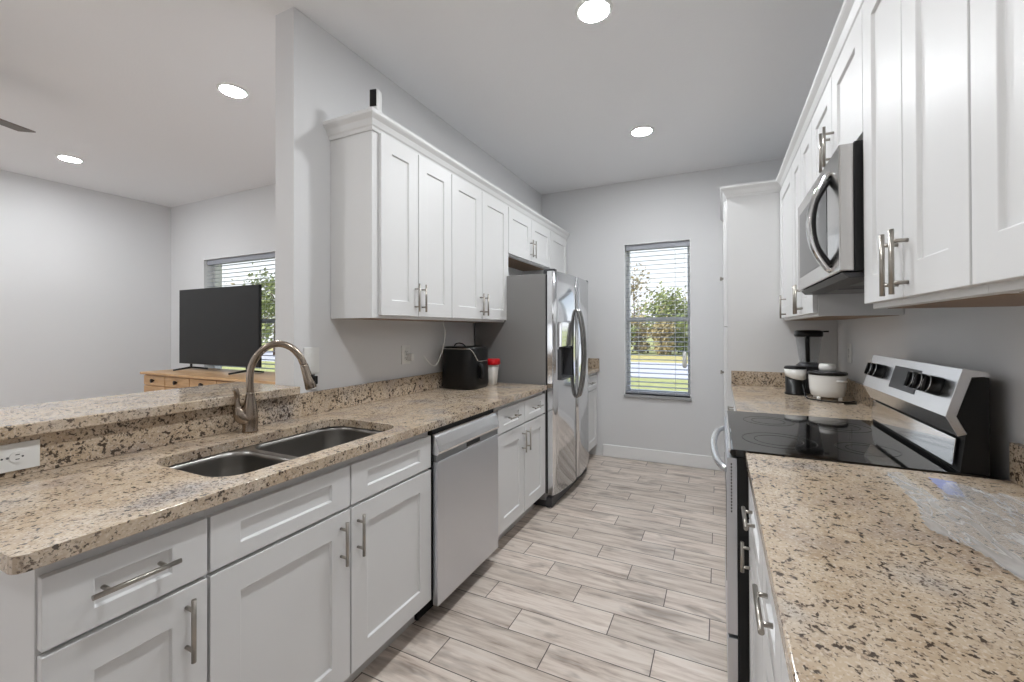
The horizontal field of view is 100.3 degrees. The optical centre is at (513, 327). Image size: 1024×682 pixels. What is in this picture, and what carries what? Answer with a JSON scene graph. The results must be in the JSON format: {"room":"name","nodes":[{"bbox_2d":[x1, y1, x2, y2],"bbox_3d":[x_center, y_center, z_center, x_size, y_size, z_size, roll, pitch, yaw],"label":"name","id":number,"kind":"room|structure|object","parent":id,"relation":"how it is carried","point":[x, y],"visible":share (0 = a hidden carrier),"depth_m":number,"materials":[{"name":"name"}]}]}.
{"room":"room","nodes":[
{"label":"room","id":0,"kind":"room"},
{"bbox_2d":[0,169,170,407],"bbox_3d":[-5.561,-0.067,2.617,0.200,2.829,6.300,0,0,26],"label":"wall","id":1,"kind":"structure","parent":0,"point":[85,274],"depth_m":4.48,"materials":[{"name":"white paint"}]},
{"bbox_2d":[171,184,274,368],"bbox_3d":[-2.286,-0.065,4.427,4.135,2.829,0.200,0,0,26],"label":"wall","id":2,"kind":"structure","parent":0,"point":[243,222],"depth_m":4.88,"materials":[{"name":"white paint"}]},
{"bbox_2d":[203,251,274,368],"bbox_3d":[-2.978,-0.052,4.725,1.268,1.470,0.182,0,0,26],"label":"window","id":3,"kind":"structure","parent":2,"relation":"in","point":[208,271],"depth_m":4.96,"materials":[{"name":"white plastic"}]},
{"bbox_2d":[207,252,274,368],"bbox_3d":[-2.985,-0.065,4.710,1.232,1.426,0.056,0,0,26],"label":"window blind","id":4,"kind":"object","parent":3,"relation":"attached to","point":[264,256],"visible":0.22,"depth_m":4.64,"materials":[{"name":"grey plastic"}]},
{"bbox_2d":[275,7,541,392],"bbox_3d":[-0.410,-0.076,3.408,0.129,2.829,3.092,0,0,26],"label":"wall","id":5,"kind":"structure","parent":0,"point":[318,78],"depth_m":2.14,"materials":[{"name":"white paint"}]},
{"bbox_2d":[0,372,442,479],"bbox_3d":[-0.899,0.365,2.214,0.020,0.108,2.616,0,0,26],"label":"backsplash","id":6,"kind":"structure","parent":5,"relation":"attached to","point":[75,446],"depth_m":1.56,"materials":[{"name":"stone"}]},
{"bbox_2d":[304,347,318,372],"bbox_3d":[-0.976,0.158,2.068,0.009,0.124,0.085,0,0,26],"label":"light switch","id":7,"kind":"object","parent":5,"relation":"attached to","point":[311,354],"visible":0.81,"depth_m":2.07,"materials":[{"name":"white plastic"}]},
{"bbox_2d":[330,130,451,320],"bbox_3d":[-0.640,-0.500,2.396,0.335,0.916,0.651,0,0,26],"label":"upper cabinet","id":8,"kind":"object","parent":5,"relation":"attached to","point":[391,232],"visible":1,"depth_m":2.16,"materials":[{"name":"white paint"}]},
{"bbox_3d":[-0.184,-0.987,3.415,0.280,0.066,2.878,0,0,26],"label":"board","id":9,"kind":"object","parent":8,"relation":"on","visible":0},
{"bbox_2d":[369,89,381,112],"bbox_3d":[-0.680,-1.094,2.106,0.052,0.136,0.052,0,0,11],"label":"security camera","id":10,"kind":"object","parent":9,"relation":"on","point":[375,96],"visible":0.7,"depth_m":2.08,"materials":[{"name":"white plastic"}]},
{"bbox_2d":[401,345,413,364],"bbox_3d":[-0.661,0.172,2.682,0.044,0.118,0.080,0,0,26],"label":"wall outlet","id":11,"kind":"object","parent":5,"relation":"attached to","point":[406,357],"visible":1,"depth_m":2.68,"materials":[{"name":"white plastic"}]},
{"bbox_2d":[323,107,569,239],"bbox_3d":[-0.173,-0.984,3.386,0.326,0.081,2.926,0,0,26],"label":"crown molding","id":12,"kind":"structure","parent":5,"relation":"attached to","point":[367,119],"depth_m":2.35,"materials":[{"name":"white paint"}]},
{"bbox_2d":[430,174,507,322],"bbox_3d":[-0.329,-0.498,3.044,0.335,0.916,0.786,0,0,26],"label":"upper cabinet","id":13,"kind":"object","parent":5,"relation":"attached to","point":[479,221],"visible":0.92,"depth_m":2.92,"materials":[{"name":"white paint"}]},
{"bbox_2d":[424,322,445,365],"bbox_3d":[-0.518,0.107,2.822,0.006,0.295,0.239,0,0,26],"label":"power cord","id":14,"kind":"object","parent":13,"relation":"hanging from","point":[443,322],"visible":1,"depth_m":2.89,"materials":[{"name":"white plastic"}]},
{"bbox_2d":[508,207,549,270],"bbox_3d":[0.041,-0.758,3.815,0.335,0.388,0.923,0,0,26],"label":"upper cabinet","id":15,"kind":"object","parent":5,"relation":"attached to","point":[528,241],"visible":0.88,"depth_m":3.71,"materials":[{"name":"white paint"}]},
{"bbox_2d":[523,231,566,274],"bbox_3d":[0.354,-0.491,4.465,0.335,0.916,0.521,0,0,26],"label":"upper cabinet","id":16,"kind":"object","parent":5,"relation":"attached to","point":[558,245],"visible":0.21,"depth_m":4.38,"materials":[{"name":"white paint"}]},
{"bbox_2d":[0,0,843,206],"bbox_3d":[-2.095,-1.570,1.813,7.158,0.150,7.840,0,0,26],"label":"ceiling","id":17,"kind":"structure","parent":0,"point":[127,89],"depth_m":2.58,"materials":[{"name":"white paint"}]},
{"bbox_2d":[0,119,35,132],"bbox_3d":[-3.103,-1.323,2.007,1.014,0.334,1.014,0,0,-38],"label":"ceiling fan","id":18,"kind":"object","parent":17,"relation":"hanging from","point":[5,123],"visible":1,"depth_m":2.59,"materials":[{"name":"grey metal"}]},
{"bbox_2d":[55,154,83,162],"bbox_3d":[-3.886,-1.473,3.747,0.176,0.012,0.176,0,0,26],"label":"recessed light","id":19,"kind":"object","parent":17,"relation":"in","point":[68,158],"visible":1,"depth_m":3.73,"materials":[{"name":"white plastic"}]},
{"bbox_2d":[216,83,248,98],"bbox_3d":[-1.766,-1.484,2.693,0.176,0.012,0.176,0,0,26],"label":"recessed light","id":20,"kind":"object","parent":17,"relation":"in","point":[231,90],"visible":1,"depth_m":2.68,"materials":[{"name":"white plastic"}]},
{"bbox_2d":[575,0,612,23],"bbox_3d":[0.380,-1.494,2.022,0.176,0.012,0.176,0,0,26],"label":"recessed light","id":21,"kind":"object","parent":17,"relation":"in","point":[587,11],"visible":1,"depth_m":2.02,"materials":[{"name":"white plastic"}]},
{"bbox_2d":[630,126,653,136],"bbox_3d":[0.977,-1.489,3.256,0.176,0.012,0.176,0,0,26],"label":"recessed light","id":22,"kind":"object","parent":17,"relation":"in","point":[639,131],"visible":1,"depth_m":3.24,"materials":[{"name":"white plastic"}]},
{"bbox_2d":[351,454,727,681],"bbox_3d":[-2.087,1.394,1.796,7.158,0.120,7.840,0,0,26],"label":"floor","id":23,"kind":"structure","parent":0,"point":[622,579],"depth_m":2.13,"materials":[{"name":"beige tile"}]},
{"bbox_2d":[0,510,206,681],"bbox_3d":[-1.092,0.887,1.063,0.661,0.880,0.297,0,0,26],"label":"base cabinet","id":24,"kind":"object","parent":23,"relation":"on","point":[133,608],"visible":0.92,"depth_m":0.91,"materials":[{"name":"white paint"}]},
{"bbox_2d":[140,368,274,391],"bbox_3d":[-2.718,0.899,4.141,2.195,0.900,0.571,0,0,26],"label":"dresser","id":25,"kind":"object","parent":23,"relation":"on","point":[156,380],"visible":0.16,"depth_m":4.12,"materials":[{"name":"brown wood"}]},
{"bbox_2d":[173,284,263,374],"bbox_3d":[-3.006,0.023,4.340,1.339,0.856,0.285,0,0,26],"label":"television","id":26,"kind":"object","parent":25,"relation":"on","point":[222,326],"visible":0.93,"depth_m":4.29,"materials":[{"name":"black plastic"}]},
{"bbox_2d":[204,432,430,681],"bbox_3d":[-0.829,0.889,1.611,0.661,0.880,0.919,0,0,26],"label":"base cabinet","id":27,"kind":"object","parent":23,"relation":"on","point":[311,577],"visible":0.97,"depth_m":1.38,"materials":[{"name":"grey wood"}]},
{"bbox_2d":[0,372,546,574],"bbox_3d":[-0.616,0.380,2.078,0.648,0.141,2.616,0,0,26],"label":"countertop","id":28,"kind":"structure","parent":27,"relation":"on","point":[93,487],"depth_m":1.29,"materials":[{"name":"stone"}]},
{"bbox_2d":[0,439,39,473],"bbox_3d":[-1.385,0.358,1.169,0.008,0.076,0.125,0,0,26],"label":"wall outlet","id":29,"kind":"object","parent":28,"relation":"attached to","point":[21,455],"visible":1,"depth_m":1.19,"materials":[{"name":"white plastic"}]},
{"bbox_2d":[0,454,5,464],"bbox_3d":[-1.391,0.358,1.151,0.003,0.033,0.033,0,0,26],"label":"receptacle","id":30,"kind":"object","parent":29,"relation":"attached to","point":[2,456],"depth_m":1.16,"materials":[{"name":"white plastic"}]},
{"bbox_2d":[9,451,25,462],"bbox_3d":[-1.374,0.358,1.186,0.003,0.033,0.033,0,0,26],"label":"receptacle","id":31,"kind":"object","parent":29,"relation":"attached to","point":[14,456],"depth_m":1.18,"materials":[{"name":"white plastic"}]},
{"bbox_2d":[0,382,299,440],"bbox_3d":[-1.436,0.288,1.530,0.454,0.036,1.176,0,0,26],"label":"bar","id":32,"kind":"object","parent":28,"relation":"on","point":[20,421],"visible":0.89,"depth_m":1.46,"materials":[{"name":"stone"}]},
{"bbox_2d":[232,340,315,432],"bbox_3d":[-0.960,0.235,1.729,0.301,0.364,0.069,0,0,-16],"label":"faucet","id":33,"kind":"object","parent":28,"relation":"on","point":[247,416],"visible":1,"depth_m":1.70,"materials":[{"name":"silver metal"}]},
{"bbox_2d":[168,426,383,476],"bbox_3d":[-0.806,0.548,1.563,0.436,0.196,0.765,0,0,26],"label":"sink","id":34,"kind":"object","parent":28,"relation":"in","point":[255,457],"visible":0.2,"depth_m":1.56,"materials":[{"name":"silver metal"}]},
{"bbox_2d":[442,342,487,389],"bbox_3d":[-0.321,0.263,3.007,0.314,0.317,0.276,0,0,26],"label":"air fryer","id":35,"kind":"object","parent":28,"relation":"on","point":[464,367],"visible":0.99,"depth_m":2.90,"materials":[{"name":"black plastic"}]},
{"bbox_2d":[488,358,499,384],"bbox_3d":[-0.163,0.328,3.167,0.112,0.190,0.112,0,0,26],"label":"food container","id":36,"kind":"object","parent":28,"relation":"on","point":[493,363],"visible":0.76,"depth_m":3.13,"materials":[{"name":"white plastic"}]},
{"bbox_2d":[488,365,498,384],"bbox_3d":[-0.163,0.347,3.167,0.092,0.150,0.092,0,0,26],"label":"tub","id":37,"kind":"object","parent":36,"relation":"in","point":[492,369],"depth_m":3.13,"materials":[{"name":"white plastic"}]},
{"bbox_2d":[414,409,498,620],"bbox_3d":[-0.489,0.895,2.287,0.630,0.875,0.578,0,0,26],"label":"dishwasher","id":38,"kind":"object","parent":23,"relation":"on","point":[464,452],"visible":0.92,"depth_m":2.07,"materials":[{"name":"silver metal"}]},
{"bbox_2d":[493,392,544,540],"bbox_3d":[-0.196,0.895,2.929,0.661,0.880,0.746,0,0,26],"label":"base cabinet","id":39,"kind":"object","parent":23,"relation":"on","point":[521,430],"visible":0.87,"depth_m":2.74,"materials":[{"name":"white paint"}]},
{"bbox_2d":[475,269,588,507],"bbox_3d":[0.248,0.452,3.683,0.782,1.772,0.943,0,0,26],"label":"refrigerator","id":40,"kind":"object","parent":23,"relation":"on","point":[543,338],"visible":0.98,"depth_m":3.27,"materials":[{"name":"grey metal"}]},
{"bbox_2d":[588,373,596,450],"bbox_3d":[0.505,0.902,4.387,0.661,0.880,0.524,0,0,26],"label":"base cabinet","id":41,"kind":"object","parent":23,"relation":"on","point":[592,378],"visible":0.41,"depth_m":4.34,"materials":[{"name":"white paint"}]},
{"bbox_2d":[588,358,599,374],"bbox_3d":[0.496,0.393,4.393,0.648,0.135,0.528,0,0,26],"label":"countertop","id":42,"kind":"structure","parent":41,"relation":"on","point":[593,363],"depth_m":4.49,"materials":[{"name":"stone"}]},
{"bbox_2d":[727,396,734,410],"bbox_3d":[1.618,0.888,2.479,0.663,0.880,1.146,0,0,26],"label":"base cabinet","id":43,"kind":"object","parent":23,"relation":"on","point":[733,406],"visible":0.12,"depth_m":2.91,"materials":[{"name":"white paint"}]},
{"bbox_2d":[731,371,875,420],"bbox_3d":[1.629,0.379,2.475,0.636,0.135,1.150,0,0,26],"label":"countertop","id":44,"kind":"structure","parent":43,"relation":"on","point":[752,391],"depth_m":2.38,"materials":[{"name":"stone"}]},
{"bbox_2d":[784,365,806,395],"bbox_3d":[1.747,0.326,2.654,0.120,0.176,0.120,0,0,26],"label":"canister","id":45,"kind":"object","parent":44,"relation":"on","point":[795,377],"visible":0.98,"depth_m":2.61,"materials":[{"name":"black plastic"}]},
{"bbox_2d":[794,330,828,393],"bbox_3d":[1.895,0.215,2.720,0.183,0.398,0.180,0,0,26],"label":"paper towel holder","id":46,"kind":"object","parent":44,"relation":"on","point":[807,334],"visible":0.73,"depth_m":2.68,"materials":[{"name":"black plastic"}]},
{"bbox_2d":[794,330,828,361],"bbox_3d":[1.895,0.120,2.719,0.180,0.208,0.177,0,0,26],"label":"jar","id":47,"kind":"object","parent":46,"relation":"on","point":[807,334],"depth_m":2.67,"materials":[{"name":"clear plastic"}]},
{"bbox_2d":[807,363,847,400],"bbox_3d":[1.816,0.311,2.477,0.192,0.204,0.201,0,0,26],"label":"rice cooker","id":48,"kind":"object","parent":44,"relation":"on","point":[828,382],"visible":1,"depth_m":2.42,"materials":[{"name":"white plastic"}]},
{"bbox_2d":[808,374,847,397],"bbox_3d":[1.816,0.335,2.476,0.181,0.124,0.201,0,0,26],"label":"pot","id":49,"kind":"object","parent":48,"relation":"on","point":[820,385],"depth_m":2.41,"materials":[{"name":"white ceramic"}]},
{"bbox_2d":[802,384,856,404],"bbox_3d":[1.762,0.377,2.420,0.126,0.076,0.296,0,0,-26],"label":"cord","id":50,"kind":"object","parent":44,"relation":"on","point":[849,402],"visible":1,"depth_m":2.34,"materials":[{"name":"black plastic"}]},
{"bbox_2d":[740,481,762,681],"bbox_3d":[0.933,0.881,1.045,0.655,0.880,0.490,0,0,26],"label":"base cabinet","id":51,"kind":"object","parent":23,"relation":"on","point":[755,543],"visible":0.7,"depth_m":1.24,"materials":[{"name":"white paint"}]},
{"bbox_2d":[752,546,789,681],"bbox_3d":[0.688,0.879,0.533,0.653,0.880,0.644,0,0,26],"label":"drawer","id":52,"kind":"object","parent":23,"relation":"on","point":[774,663],"visible":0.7,"depth_m":0.81,"materials":[{"name":"white paint"}]},
{"bbox_2d":[746,442,1023,681],"bbox_3d":[0.707,0.371,0.556,0.636,0.135,1.577,0,0,26],"label":"countertop","id":53,"kind":"structure","parent":52,"relation":"on","point":[865,587],"depth_m":0.71,"materials":[{"name":"stone"}]},
{"bbox_2d":[888,474,1023,579],"bbox_3d":[0.990,0.400,0.847,0.320,0.010,0.722,0,0,26],"label":"plastic bag","id":54,"kind":"object","parent":53,"relation":"on","point":[949,487],"visible":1,"depth_m":0.93,"materials":[{"name":"white"}]},
{"bbox_2d":[720,192,836,451],"bbox_3d":[2.046,0.186,3.428,0.704,2.292,0.924,0,0,26],"label":"pantry cabinet","id":55,"kind":"object","parent":23,"relation":"on","point":[755,336],"visible":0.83,"depth_m":3.06,"materials":[{"name":"white paint"}]},
{"bbox_2d":[710,355,989,681],"bbox_3d":[1.141,0.720,1.645,0.699,1.204,0.756,0,0,26],"label":"range","id":56,"kind":"object","parent":23,"relation":"on","point":[927,417],"visible":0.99,"depth_m":1.42,"materials":[{"name":"silver"}]},
{"bbox_2d":[725,411,987,477],"bbox_3d":[1.165,0.417,1.635,0.629,0.023,0.756,0,0,26],"label":"cooktop","id":57,"kind":"object","parent":56,"relation":"in","point":[850,441],"depth_m":1.50,"materials":[{"name":"black glass"}]},
{"bbox_2d":[542,158,783,457],"bbox_3d":[1.517,-0.076,4.309,2.823,2.829,0.200,0,0,26],"label":"wall","id":58,"kind":"structure","parent":0,"point":[599,220],"depth_m":4.26,"materials":[{"name":"white paint"}]},
{"bbox_2d":[588,358,598,367],"bbox_3d":[0.495,0.377,4.393,0.646,0.102,0.528,0,0,26],"label":"backsplash","id":59,"kind":"structure","parent":58,"relation":"attached to","point":[592,362],"depth_m":4.50,"materials":[{"name":"stone"}]},
{"bbox_2d":[624,239,691,400],"bbox_3d":[1.448,-0.071,4.307,0.641,1.560,0.182,0,0,26],"label":"window","id":60,"kind":"structure","parent":58,"relation":"in","point":[627,283],"depth_m":4.36,"materials":[{"name":"white plastic"}]},
{"bbox_2d":[626,240,689,396],"bbox_3d":[1.430,-0.085,4.269,0.605,1.516,0.106,0,0,26],"label":"window blind","id":61,"kind":"object","parent":60,"relation":"attached to","point":[676,244],"visible":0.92,"depth_m":4.26,"materials":[{"name":"grey plastic"}]},
{"bbox_2d":[603,444,723,470],"bbox_3d":[1.443,1.276,4.219,1.135,0.125,0.014,0,0,26],"label":"baseboard","id":62,"kind":"structure","parent":58,"relation":"attached to","point":[650,455],"depth_m":4.21,"materials":[{"name":"white paint"}]},
{"bbox_2d":[720,0,864,221],"bbox_3d":[1.371,-0.996,2.028,0.701,0.081,4.036,0,0,26],"label":"crown molding","id":63,"kind":"structure","parent":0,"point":[850,9],"depth_m":1.91,"materials":[{"name":"white paint"}]},
{"bbox_2d":[837,306,1023,480],"bbox_3d":[1.001,-0.098,0.207,0.200,2.829,7.640,0,0,26],"label":"wall","id":64,"kind":"structure","parent":0,"point":[990,340],"depth_m":1.36,"materials":[{"name":"white paint"}]},
{"bbox_2d":[779,166,857,320],"bbox_3d":[1.880,-0.506,2.689,0.359,0.916,0.552,0,0,26],"label":"upper cabinet","id":65,"kind":"object","parent":64,"relation":"attached to","point":[786,262],"visible":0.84,"depth_m":2.76,"materials":[{"name":"white paint"}]},
{"bbox_2d":[812,7,862,185],"bbox_3d":[1.334,-0.769,1.557,0.359,0.400,0.768,0,0,26],"label":"upper cabinet","id":66,"kind":"object","parent":64,"relation":"attached to","point":[837,120],"visible":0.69,"depth_m":1.51,"materials":[{"name":"white paint"}]},
{"bbox_2d":[798,140,863,294],"bbox_3d":[1.297,-0.354,1.575,0.447,0.412,0.756,0,0,26],"label":"microwave","id":67,"kind":"object","parent":66,"relation":"attached to","point":[831,214],"visible":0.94,"depth_m":1.38,"materials":[{"name":"silver metal"}]},
{"bbox_2d":[792,120,903,318],"bbox_3d":[1.631,-0.508,2.171,0.359,0.916,0.598,0,0,26],"label":"upper cabinet","id":68,"kind":"object","parent":64,"relation":"attached to","point":[823,306],"visible":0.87,"depth_m":2.08,"materials":[{"name":"white paint"}]},
{"bbox_2d":[847,343,851,362],"bbox_3d":[2.028,0.155,2.583,0.008,0.115,0.075,0,0,26],"label":"wall outlet","id":69,"kind":"object","parent":64,"relation":"attached to","point":[849,346],"visible":1,"depth_m":2.57,"materials":[{"name":"white plastic"}]},
{"bbox_2d":[862,0,1023,308],"bbox_3d":[1.039,-0.513,0.940,0.359,0.916,0.598,0,0,26],"label":"upper cabinet","id":70,"kind":"object","parent":64,"relation":"attached to","point":[917,174],"visible":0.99,"depth_m":0.93,"materials":[{"name":"white paint"}]},
{"bbox_2d":[970,0,1023,292],"bbox_3d":[0.780,-0.516,0.402,0.359,0.916,0.596,0,0,26],"label":"upper cabinet","id":71,"kind":"object","parent":64,"relation":"attached to","point":[996,26],"visible":1,"depth_m":0.66,"materials":[{"name":"white paint"}]},
{"bbox_2d":[1009,442,1023,486],"bbox_3d":[0.985,0.352,0.422,0.020,0.102,1.577,0,0,26],"label":"backsplash","id":72,"kind":"structure","parent":64,"relation":"attached to","point":[1016,450],"depth_m":1.11,"materials":[{"name":"stone"}]},
{"label":"outside","id":73,"kind":"structure","parent":0,"visible":0},
{"bbox_2d":[262,336,687,354],"bbox_3d":[23.148,2.032,71.246,100.000,0.100,91.500,0,0,26],"label":"field","id":74,"kind":"structure","parent":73,"point":[649,339],"depth_m":30.43,"materials":[{"name":"green plant"}]},
{"bbox_2d":[631,325,640,346],"bbox_3d":[7.151,0.686,28.794,2.459,2.298,2.341,0,0,-12],"label":"bush","id":75,"kind":"object","parent":74,"relation":"on","point":[634,327],"visible":0.02,"depth_m":28.52,"materials":[{"name":"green plant"}]},
{"bbox_2d":[631,314,651,353],"bbox_3d":[8.501,0.455,29.273,1.813,2.756,2.280,0,0,-39],"label":"bush","id":76,"kind":"object","parent":74,"relation":"on","point":[639,345],"visible":0.63,"depth_m":29.03,"materials":[{"name":"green plant"}]},
{"bbox_2d":[630,262,658,349],"bbox_3d":[9.023,-1.541,33.535,4.242,6.794,4.387,0,0,-27],"label":"tree","id":77,"kind":"object","parent":74,"relation":"on","point":[636,286],"visible":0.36,"depth_m":33.25,"materials":[{"name":"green plant"}]},
{"bbox_2d":[631,285,685,345],"bbox_3d":[12.232,-0.829,36.294,5.411,5.385,6.068,0,0,26],"label":"tree","id":78,"kind":"object","parent":74,"relation":"on","point":[664,285],"visible":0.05,"depth_m":36.42,"materials":[{"name":"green plant"}]},
{"bbox_2d":[631,281,687,350],"bbox_3d":[11.127,-0.858,31.513,5.373,5.399,4.421,0,0,0],"label":"tree","id":79,"kind":"object","parent":74,"relation":"on","point":[670,304],"visible":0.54,"depth_m":31.27,"materials":[{"name":"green plant"}]},
{"bbox_2d":[642,316,677,354],"bbox_3d":[9.503,0.531,27.603,2.110,2.584,2.137,0,0,26],"label":"bush","id":80,"kind":"object","parent":74,"relation":"on","point":[667,327],"visible":0.82,"depth_m":27.32,"materials":[{"name":"brown plant"}]},
{"bbox_2d":[668,312,687,353],"bbox_3d":[10.928,0.395,28.169,2.708,2.854,2.410,0,0,26],"label":"bush","id":81,"kind":"object","parent":74,"relation":"on","point":[680,327],"visible":0.51,"depth_m":27.82,"materials":[{"name":"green plant"}]},
{"bbox_2d":[672,285,687,334],"bbox_3d":[15.432,-0.854,36.053,6.095,5.415,5.772,0,0,26],"label":"tree","id":82,"kind":"object","parent":74,"relation":"on","point":[686,285],"visible":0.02,"depth_m":36.24,"materials":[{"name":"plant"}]},
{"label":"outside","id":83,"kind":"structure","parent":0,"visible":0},
{"bbox_2d":[222,361,687,391],"bbox_3d":[-4.721,1.776,13.244,100.000,0.100,10.000,0,0,26],"label":"lawn","id":84,"kind":"structure","parent":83,"point":[269,362],"depth_m":13.44,"materials":[{"name":"green plant"}]},
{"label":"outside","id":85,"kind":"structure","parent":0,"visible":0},
{"bbox_2d":[262,352,687,379],"bbox_3d":[-0.975,1.816,21.041,100.000,0.100,7.300,0,0,26],"label":"road","id":86,"kind":"structure","parent":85,"point":[265,353],"depth_m":17.13,"materials":[{"name":"grey asphalt"}]},
{"bbox_2d":[226,283,274,341],"bbox_3d":[-19.655,-0.753,31.553,5.070,5.352,5.324,0,0,8],"label":"tree","id":87,"kind":"object","parent":86,"relation":"on","point":[226,283],"visible":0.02,"depth_m":31.85,"materials":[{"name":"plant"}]},
{"bbox_2d":[231,263,274,354],"bbox_3d":[-15.717,-1.274,27.710,5.592,6.329,7.302,0,0,-30],"label":"tree","id":88,"kind":"object","parent":86,"relation":"on","point":[267,306],"visible":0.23,"depth_m":26.57,"materials":[{"name":"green plant"}]},
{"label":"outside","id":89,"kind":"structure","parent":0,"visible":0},
{"bbox_2d":[268,348,687,362],"bbox_3d":[1.970,1.838,27.170,100.000,0.100,6.300,0,0,26],"label":"verge","id":90,"kind":"structure","parent":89,"point":[632,356],"depth_m":24.09,"materials":[{"name":"green plant"}]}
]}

